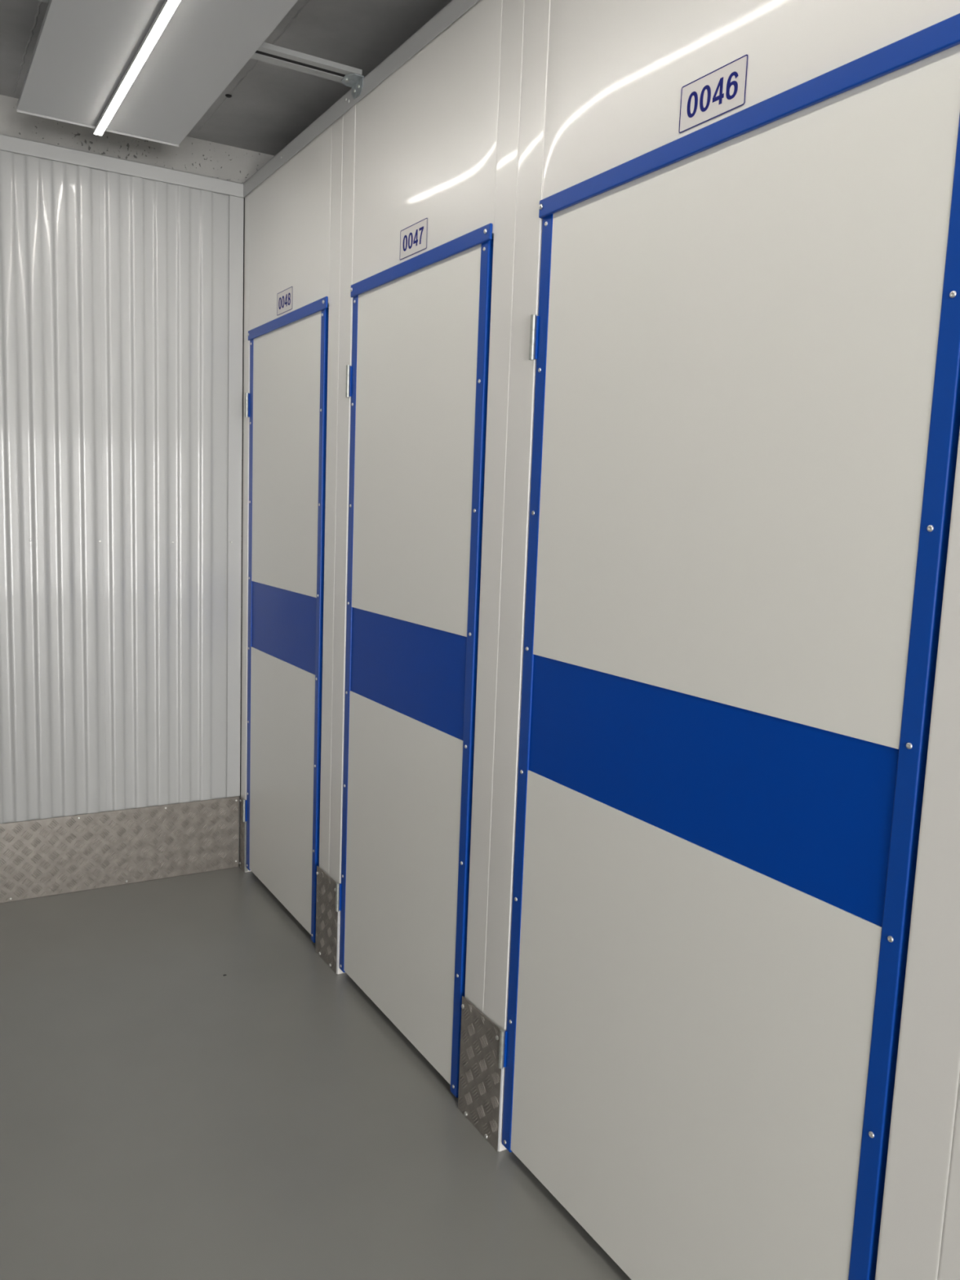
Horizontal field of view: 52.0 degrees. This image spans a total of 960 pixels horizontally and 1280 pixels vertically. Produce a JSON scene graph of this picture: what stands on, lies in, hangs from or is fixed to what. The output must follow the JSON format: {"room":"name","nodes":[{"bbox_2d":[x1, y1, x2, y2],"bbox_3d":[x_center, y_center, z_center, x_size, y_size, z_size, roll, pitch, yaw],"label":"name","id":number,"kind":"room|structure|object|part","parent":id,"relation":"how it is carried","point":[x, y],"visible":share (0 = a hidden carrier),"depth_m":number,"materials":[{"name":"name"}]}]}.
{"room":"self storage corridor","nodes":[
{"label":"self storage corridor","id":0,"kind":"room"},
{"bbox_2d":[0,94,274,863],"bbox_3d":[-1.618,-0.444,3.563,5.500,2.820,0.124,-2,9,-30],"label":"wall","id":1,"kind":"structure","parent":0,"point":[114,287],"depth_m":3.63,"materials":[{"name":"grey metal"}]},
{"bbox_2d":[0,796,238,902],"bbox_3d":[-1.633,0.813,3.667,1.488,0.299,0.005,-2,9,-30],"label":"kick plate","id":2,"kind":"object","parent":1,"relation":"attached to","point":[50,856],"visible":1,"depth_m":3.80,"materials":[{"name":"metal"}]},
{"bbox_2d":[0,133,243,197],"bbox_3d":[-1.545,-1.674,3.353,1.496,0.050,0.034,-2,9,-30],"label":"trim","id":3,"kind":"structure","parent":1,"relation":"attached to","point":[7,143],"depth_m":3.49,"materials":[{"name":"grey metal"}]},
{"bbox_2d":[226,195,244,797],"bbox_3d":[-0.960,-0.515,3.862,0.057,2.334,0.006,-2,9,-30],"label":"trim","id":4,"kind":"structure","parent":1,"relation":"attached to","point":[236,301],"depth_m":3.85,"materials":[{"name":"grey metal"}]},
{"bbox_2d":[0,0,452,155],"bbox_3d":[1.255,-1.156,-1.373,5.500,0.106,11.200,-2,9,-30],"label":"ceiling","id":5,"kind":"structure","parent":0,"point":[265,106],"depth_m":2.97,"materials":[{"name":"concrete"}]},
{"bbox_2d":[0,863,631,1279],"bbox_3d":[1.144,1.734,-0.994,5.500,0.100,11.200,-2,9,-30],"label":"floor","id":6,"kind":"structure","parent":0,"point":[165,1115],"depth_m":2.40,"materials":[{"name":"paint"}]},
{"bbox_2d":[240,0,959,1279],"bbox_3d":[1.920,0.347,-0.887,0.046,2.680,11.238,-2,9,-30],"label":"wall","id":7,"kind":"structure","parent":0,"point":[514,105],"depth_m":2.15,"materials":[{"name":"white metal"}]},
{"bbox_2d":[37,0,362,83],"bbox_3d":[-1.013,-1.567,2.397,1.538,0.014,0.082,-2,9,-30],"label":"support rail","id":8,"kind":"object","parent":7,"relation":"attached to","point":[275,55],"visible":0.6,"depth_m":2.70,"materials":[{"name":"silver metal"}]},
{"bbox_2d":[16,0,297,146],"bbox_3d":[-0.606,-1.497,2.137,0.494,0.023,2.438,-2,9,-30],"label":"board","id":9,"kind":"object","parent":8,"relation":"hanging from","point":[83,50],"visible":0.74,"depth_m":2.67,"materials":[{"name":"grey metal"}]},
{"bbox_2d":[93,0,180,135],"bbox_3d":[-0.619,-1.479,2.143,0.024,0.014,2.437,-2,9,-30],"label":"strip light","id":10,"kind":"object","parent":9,"relation":"attached to","point":[169,6],"visible":1,"depth_m":2.64,"materials":[{"name":"white plastic"}]},
{"bbox_2d":[239,796,248,871],"bbox_3d":[-0.968,0.793,4.015,0.014,0.299,0.068,-4,10,-39],"label":"kick plate","id":11,"kind":"object","parent":7,"relation":"attached to","point":[242,863],"visible":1,"depth_m":4.01,"materials":[{"name":"metal"}]},
{"bbox_2d":[276,286,292,315],"bbox_3d":[-0.671,-1.164,3.383,0.001,0.075,0.152,-2,9,-31],"label":"number sign","id":12,"kind":"object","parent":7,"relation":"attached to","point":[284,298],"visible":1,"depth_m":3.38,"materials":[{"name":"white plastic"}]},
{"bbox_2d":[242,307,328,942],"bbox_3d":[-0.710,-0.055,3.551,0.056,2.094,0.770,-2,9,-30],"label":"door","id":13,"kind":"structure","parent":7,"relation":"in","point":[286,404],"depth_m":3.48,"materials":[{"name":"white metal"}]},
{"bbox_3d":[-0.736,0.520,3.614,0.003,0.904,0.701,-2,9,-30],"label":"panel","id":14,"kind":"part","parent":13,"relation":"part of","materials":[{"name":"white metal"}]},
{"bbox_3d":[-0.691,-0.637,3.462,0.003,0.916,0.701,-2,9,-30],"label":"panel","id":15,"kind":"part","parent":13,"relation":"part of","materials":[{"name":"white metal"}]},
{"bbox_2d":[247,296,328,340],"bbox_3d":[-0.677,-1.100,3.390,0.012,0.035,0.793,-2,9,-30],"label":"trim","id":16,"kind":"structure","parent":7,"relation":"attached to","point":[320,304],"depth_m":3.33,"materials":[{"name":"blue metal"}]},
{"bbox_2d":[315,866,338,973],"bbox_3d":[-0.503,0.915,3.225,0.018,0.299,0.187,-3,9,-34],"label":"kick plate","id":17,"kind":"object","parent":7,"relation":"attached to","point":[326,947],"visible":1,"depth_m":3.22,"materials":[{"name":"metal"}]},
{"bbox_2d":[341,73,364,99],"bbox_3d":[-0.366,-1.562,2.784,0.046,0.044,0.084,-2,9,-30],"label":"bracket","id":18,"kind":"object","parent":7,"relation":"attached to","point":[355,81],"visible":1,"depth_m":2.78,"materials":[{"name":"metal"}]},
{"bbox_3d":[-0.366,-1.583,2.781,0.046,0.003,0.084,-2,9,-30],"label":"rail plate","id":19,"kind":"part","parent":18,"relation":"part of","materials":[{"name":"metal"}]},
{"bbox_3d":[-0.348,-1.562,2.795,0.003,0.043,0.080,-2,9,-30],"label":"wall plate","id":20,"kind":"part","parent":18,"relation":"part of","materials":[{"name":"metal"}]},
{"bbox_2d":[243,0,479,197],"bbox_3d":[1.910,-0.975,-0.959,0.054,0.050,10.996,-2,9,-30],"label":"trim","id":21,"kind":"structure","parent":7,"relation":"attached to","point":[455,9],"depth_m":2.71,"materials":[{"name":"grey metal"}]},
{"bbox_2d":[400,217,427,260],"bbox_3d":[-0.172,-1.035,2.542,0.001,0.075,0.153,-2,9,-31],"label":"number sign","id":22,"kind":"object","parent":7,"relation":"attached to","point":[413,238],"visible":1,"depth_m":2.54,"materials":[{"name":"white plastic"}]},
{"bbox_2d":[335,239,493,1097],"bbox_3d":[-0.207,0.075,2.705,0.056,2.094,0.785,-2,9,-30],"label":"door","id":23,"kind":"structure","parent":7,"relation":"in","point":[417,376],"depth_m":2.62,"materials":[{"name":"white metal"}]},
{"bbox_3d":[-0.235,0.650,2.771,0.003,0.904,0.714,-2,9,-30],"label":"panel","id":24,"kind":"part","parent":23,"relation":"part of","materials":[{"name":"white metal"}]},
{"bbox_3d":[-0.191,-0.507,2.619,0.003,0.916,0.714,-2,9,-30],"label":"panel","id":25,"kind":"part","parent":23,"relation":"part of","materials":[{"name":"white metal"}]},
{"bbox_2d":[350,222,492,297],"bbox_3d":[-0.177,-0.970,2.548,0.012,0.035,0.795,-2,9,-30],"label":"trim","id":26,"kind":"structure","parent":7,"relation":"attached to","point":[481,235],"depth_m":2.48,"materials":[{"name":"blue metal"}]},
{"bbox_2d":[457,995,502,1151],"bbox_3d":[-0.001,1.045,2.380,0.018,0.299,0.193,-3,9,-34],"label":"kick plate","id":27,"kind":"object","parent":7,"relation":"attached to","point":[480,1077],"visible":1,"depth_m":2.38,"materials":[{"name":"metal"}]},
{"bbox_2d":[679,54,747,133],"bbox_3d":[0.380,-0.891,1.611,0.001,0.075,0.152,-2,9,-31],"label":"number sign","id":28,"kind":"object","parent":7,"relation":"attached to","point":[722,91],"visible":1,"depth_m":1.61,"materials":[{"name":"white plastic"}]},
{"bbox_2d":[497,44,959,1279],"bbox_3d":[0.347,0.219,1.770,0.056,2.094,0.991,-2,9,-30],"label":"door","id":29,"kind":"structure","parent":7,"relation":"in","point":[745,348],"depth_m":1.62,"materials":[{"name":"white metal"}]},
{"bbox_3d":[0.320,0.794,1.836,0.003,0.904,0.919,-2,9,-30],"label":"panel","id":30,"kind":"part","parent":29,"relation":"part of","materials":[{"name":"white metal"}]},
{"bbox_3d":[0.364,-0.363,1.684,0.003,0.916,0.919,-2,9,-30],"label":"panel","id":31,"kind":"part","parent":29,"relation":"part of","materials":[{"name":"white metal"}]},
{"bbox_2d":[538,13,959,218],"bbox_3d":[0.379,-0.826,1.610,0.013,0.035,1.007,-2,9,-30],"label":"trim","id":32,"kind":"structure","parent":7,"relation":"attached to","point":[944,35],"depth_m":1.49,"materials":[{"name":"blue metal"}]}
]}

